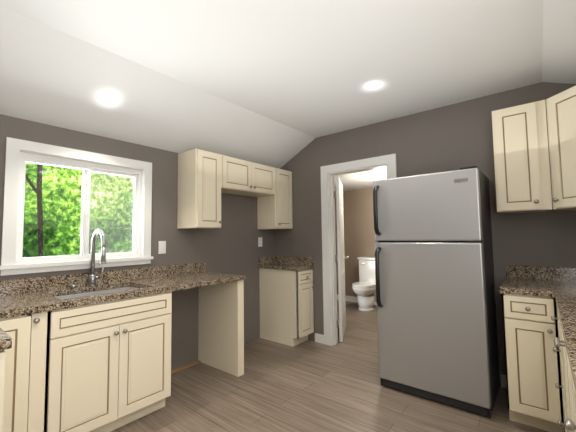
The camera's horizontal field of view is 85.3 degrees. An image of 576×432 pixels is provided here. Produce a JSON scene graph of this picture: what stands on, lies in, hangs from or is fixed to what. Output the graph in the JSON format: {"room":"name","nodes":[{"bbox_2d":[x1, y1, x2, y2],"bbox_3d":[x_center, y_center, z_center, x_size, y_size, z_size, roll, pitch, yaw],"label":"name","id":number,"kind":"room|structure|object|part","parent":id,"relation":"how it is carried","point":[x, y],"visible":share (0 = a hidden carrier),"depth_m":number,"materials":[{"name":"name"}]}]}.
{"room":"kitchen","nodes":[
{"label":"kitchen","id":0,"kind":"room"},
{"bbox_2d":[0,114,274,369],"bbox_3d":[-1.346,0.417,2.908,0.120,2.140,3.810,-4,-5,39],"label":"wall","id":1,"kind":"structure","parent":0,"point":[230,246],"depth_m":3.13,"materials":[{"name":"grey paint"}]},
{"bbox_2d":[0,137,153,275],"bbox_3d":[-1.638,-0.048,2.545,0.165,0.939,1.054,-4,-5,39],"label":"window","id":2,"kind":"structure","parent":1,"relation":"in","point":[19,153],"depth_m":2.50,"materials":[{"name":"white wood"}]},
{"bbox_2d":[158,241,165,253],"bbox_3d":[-1.202,0.300,2.991,0.009,0.120,0.074,-4,-5,39],"label":"outlet","id":3,"kind":"object","parent":1,"relation":"attached to","point":[162,247],"visible":1,"depth_m":2.99,"materials":[{"name":"white plastic"}]},
{"bbox_2d":[177,148,221,228],"bbox_3d":[-0.878,-0.256,3.159,0.358,0.758,0.303,-4,-5,39],"label":"upper cabinet","id":4,"kind":"object","parent":1,"relation":"attached to","point":[199,188],"visible":1,"depth_m":3.05,"materials":[{"name":"beige wood"}]},
{"bbox_2d":[221,155,274,196],"bbox_3d":[-0.523,-0.439,3.615,0.358,0.345,0.835,-4,-5,39],"label":"upper cabinet","id":5,"kind":"object","parent":1,"relation":"attached to","point":[244,177],"visible":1,"depth_m":3.49,"materials":[{"name":"beige wood"}]},
{"bbox_2d":[258,237,261,246],"bbox_3d":[-0.357,0.336,4.040,0.008,0.120,0.074,-4,-5,39],"label":"electrical outlet","id":6,"kind":"object","parent":1,"relation":"attached to","point":[259,241],"visible":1,"depth_m":4.03,"materials":[{"name":"white plastic"}]},
{"bbox_2d":[257,168,292,228],"bbox_3d":[-0.153,-0.210,4.058,0.358,0.758,0.331,-4,-5,39],"label":"upper cabinet","id":7,"kind":"object","parent":1,"relation":"attached to","point":[274,211],"visible":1,"depth_m":3.94,"materials":[{"name":"beige wood"}]},
{"bbox_2d":[0,0,575,168],"bbox_3d":[0.053,-0.959,1.849,3.760,0.562,3.810,-4,-5,39],"label":"ceiling","id":8,"kind":"structure","parent":0,"point":[279,84],"depth_m":2.13,"materials":[{"name":"white paint"}]},
{"bbox_2d":[98,91,117,104],"bbox_3d":[-1.337,-0.875,2.330,0.340,0.007,0.340,-36,-24,32],"label":"recessed light","id":9,"kind":"object","parent":8,"relation":"in","point":[108,98],"visible":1,"depth_m":2.32,"materials":[{"name":"white"}]},
{"bbox_2d":[365,82,381,88],"bbox_3d":[0.699,-1.059,2.549,0.340,0.007,0.340,-4,-5,39],"label":"recessed light","id":10,"kind":"object","parent":8,"relation":"in","point":[373,85],"visible":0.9,"depth_m":2.53,"materials":[{"name":"white"}]},
{"bbox_2d":[111,300,564,431],"bbox_3d":[0.630,1.498,2.757,4.240,0.112,6.140,-4,-5,39],"label":"floor","id":11,"kind":"structure","parent":0,"point":[309,386],"depth_m":2.46,"materials":[{"name":"brown wood"}]},
{"bbox_2d":[0,350,4,431],"bbox_3d":[-1.469,0.942,1.108,0.606,0.875,0.652,-4,-5,39],"label":"base cabinet","id":12,"kind":"object","parent":11,"relation":"on","point":[2,363],"visible":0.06,"depth_m":1.17,"materials":[{"name":"beige wood"}]},
{"bbox_2d":[0,294,19,350],"bbox_3d":[-1.473,0.433,1.125,0.588,0.138,0.633,-4,-5,39],"label":"countertop","id":13,"kind":"structure","parent":12,"relation":"on","point":[8,309],"depth_m":1.65,"materials":[{"name":"stone"}]},
{"bbox_2d":[0,314,30,431],"bbox_3d":[-1.905,0.976,1.570,0.626,0.875,0.827,-4,-5,39],"label":"base cabinet","id":14,"kind":"object","parent":11,"relation":"on","point":[17,329],"visible":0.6,"depth_m":1.66,"materials":[{"name":"beige wood"}]},
{"bbox_2d":[27,292,171,431],"bbox_3d":[-1.365,1.008,2.211,0.660,0.875,0.847,-4,-5,39],"label":"base cabinet","id":15,"kind":"object","parent":11,"relation":"on","point":[108,366],"depth_m":1.97,"materials":[{"name":"beige wood"}]},
{"bbox_3d":[-1.616,0.994,1.916,0.640,0.875,0.071,-4,-5,39],"label":"base cabinet filler","id":16,"kind":"part","parent":15,"relation":"part of","materials":[{"name":"beige wood"}]},
{"bbox_2d":[0,262,245,315],"bbox_3d":[-1.398,0.499,2.211,0.660,0.138,2.424,-4,-5,39],"label":"countertop","id":17,"kind":"structure","parent":15,"relation":"on","point":[24,296],"depth_m":2.37,"materials":[{"name":"stone"}]},
{"bbox_2d":[70,229,105,287],"bbox_3d":[-1.488,0.319,2.380,0.249,0.444,0.226,-4,-5,39],"label":"faucet","id":18,"kind":"object","parent":17,"relation":"on","point":[93,277],"visible":0.98,"depth_m":2.44,"materials":[{"name":"silver metal"}]},
{"bbox_2d":[56,287,138,298],"bbox_3d":[-1.352,0.725,2.261,0.460,0.306,0.650,-4,-5,39],"label":"sink","id":19,"kind":"object","parent":17,"relation":"in","point":[94,293],"visible":0.02,"depth_m":2.42,"materials":[{"name":"silver metal"}]},
{"bbox_2d":[198,280,243,376],"bbox_3d":[-0.676,1.055,3.108,0.606,0.875,0.076,-4,-5,39],"label":"end panel","id":20,"kind":"object","parent":11,"relation":"on","point":[221,326],"visible":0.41,"depth_m":3.02,"materials":[{"name":"beige wood"}]},
{"bbox_2d":[259,268,313,346],"bbox_3d":[-0.009,1.094,3.893,0.660,0.875,0.303,-4,-5,39],"label":"base cabinet","id":21,"kind":"object","parent":11,"relation":"on","point":[286,308],"visible":0.9,"depth_m":3.75,"materials":[{"name":"beige wood"}]},
{"bbox_2d":[258,256,313,270],"bbox_3d":[-0.032,0.587,3.926,0.633,0.138,0.320,-4,-5,39],"label":"countertop","id":22,"kind":"structure","parent":21,"relation":"on","point":[292,263],"depth_m":3.96,"materials":[{"name":"stone"}]},
{"bbox_2d":[352,257,375,310],"bbox_3d":[1.369,1.174,5.445,0.480,0.870,0.717,-4,-5,39],"label":"toilet","id":23,"kind":"object","parent":11,"relation":"on","point":[364,288],"visible":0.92,"depth_m":5.36,"materials":[{"name":"white ceramic"}]},
{"bbox_2d":[373,166,499,416],"bbox_3d":[1.232,0.550,2.650,0.805,1.773,0.667,-4,-5,39],"label":"refrigerator","id":24,"kind":"object","parent":11,"relation":"on","point":[436,307],"visible":1,"depth_m":2.40,"materials":[{"name":"silver metal"}]},
{"bbox_2d":[501,293,563,431],"bbox_3d":[1.755,0.968,2.247,0.283,0.875,0.660,-4,-5,39],"label":"base cabinet","id":25,"kind":"object","parent":11,"relation":"on","point":[533,373],"visible":0.92,"depth_m":2.02,"materials":[{"name":"beige wood"}]},
{"bbox_2d":[551,310,566,431],"bbox_3d":[1.781,0.926,1.575,0.668,0.875,0.460,-4,-5,39],"label":"base cabinet","id":26,"kind":"object","parent":11,"relation":"on","point":[557,385],"visible":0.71,"depth_m":1.78,"materials":[{"name":"beige"}]},
{"bbox_2d":[556,305,563,418],"bbox_3d":[2.130,0.947,1.980,0.633,0.875,0.606,-4,-5,39],"label":"base cabinet","id":27,"kind":"object","parent":11,"relation":"on","point":[560,365],"visible":0.14,"depth_m":1.97,"materials":[{"name":"beige"}]},
{"bbox_2d":[554,323,575,431],"bbox_3d":[1.398,0.902,1.100,0.668,0.875,0.758,-4,-5,39],"label":"base cabinet","id":28,"kind":"object","parent":11,"relation":"on","point":[569,397],"visible":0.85,"depth_m":1.29,"materials":[{"name":"beige wood"}]},
{"bbox_2d":[499,265,575,390],"bbox_3d":[1.081,0.388,0.952,0.925,0.138,3.566,-4,-5,39],"label":"countertop","id":29,"kind":"structure","parent":28,"relation":"on","point":[558,284],"depth_m":2.10,"materials":[{"name":"stone"}]},
{"bbox_2d":[564,377,575,431],"bbox_3d":[0.921,0.872,0.509,0.668,0.875,0.758,-4,-5,39],"label":"base cabinet","id":30,"kind":"object","parent":11,"relation":"on","point":[570,425],"visible":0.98,"depth_m":0.76,"materials":[{"name":"beige wood"}]},
{"bbox_2d":[335,188,377,296],"bbox_3d":[2.014,0.503,5.510,2.950,2.200,0.100,-4,-5,39],"label":"wall","id":31,"kind":"structure","parent":0,"point":[359,232],"depth_m":6.02,"materials":[{"name":"brown paint"}]},
{"bbox_2d":[337,295,376,304],"bbox_3d":[1.992,1.548,5.400,2.750,0.100,0.015,-4,-5,39],"label":"baseboard","id":32,"kind":"structure","parent":31,"relation":"attached to","point":[351,298],"depth_m":6.00,"materials":[{"name":"white"}]},
{"bbox_2d":[334,168,386,190],"bbox_3d":[1.316,-0.638,4.730,2.950,0.100,2.280,-4,-5,39],"label":"ceiling","id":33,"kind":"structure","parent":0,"point":[358,180],"depth_m":4.89,"materials":[{"name":"white paint"}]},
{"bbox_2d":[275,82,575,385],"bbox_3d":[1.226,0.221,3.216,3.520,2.500,0.120,-4,-5,39],"label":"wall","id":34,"kind":"structure","parent":0,"point":[455,136],"depth_m":2.97,"materials":[{"name":"grey paint"}]},
{"bbox_2d":[335,177,348,341],"bbox_3d":[0.707,0.530,4.147,0.180,1.997,0.734,-2,-4,14],"label":"door","id":35,"kind":"structure","parent":34,"relation":"in","point":[341,257],"depth_m":3.86,"materials":[{"name":"white wood"}]},
{"bbox_2d":[321,153,396,345],"bbox_3d":[0.820,0.435,3.532,0.923,2.123,0.156,-4,-5,39],"label":"door frame","id":36,"kind":"structure","parent":34,"relation":"attached to","point":[330,172],"depth_m":3.71,"materials":[{"name":"white wood"}]},
{"bbox_2d":[315,333,506,387],"bbox_3d":[1.089,1.423,3.179,1.955,0.100,0.014,-4,-5,39],"label":"baseboard","id":37,"kind":"structure","parent":34,"relation":"attached to","point":[319,338],"depth_m":3.71,"materials":[{"name":"white"}]},
{"bbox_2d":[492,100,551,213],"bbox_3d":[1.829,-0.435,2.453,0.330,0.802,0.358,-4,-5,39],"label":"upper cabinet","id":38,"kind":"object","parent":34,"relation":"attached to","point":[521,162],"visible":1,"depth_m":2.34,"materials":[{"name":"beige wood"}]},
{"bbox_2d":[546,86,575,210],"bbox_3d":[2.119,-0.464,2.059,0.611,0.802,0.610,-4,-5,39],"label":"upper cabinet","id":39,"kind":"object","parent":34,"relation":"attached to","point":[561,117],"visible":1,"depth_m":2.14,"materials":[{"name":"beige wood"}]},
{"label":"outside","id":40,"kind":"structure","parent":0,"visible":0},
{"bbox_2d":[22,162,133,257],"bbox_3d":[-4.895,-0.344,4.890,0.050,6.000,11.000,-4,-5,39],"label":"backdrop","id":41,"kind":"structure","parent":40,"point":[73,207],"depth_m":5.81,"materials":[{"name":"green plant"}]},
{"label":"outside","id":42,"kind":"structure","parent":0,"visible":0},
{"bbox_2d":[25,164,42,256],"bbox_3d":[-3.613,0.288,4.056,0.130,4.602,0.803,-2,-4,24],"label":"trunk","id":43,"kind":"object","parent":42,"point":[39,209],"depth_m":4.35,"materials":[{"name":"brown plant"}]}
]}

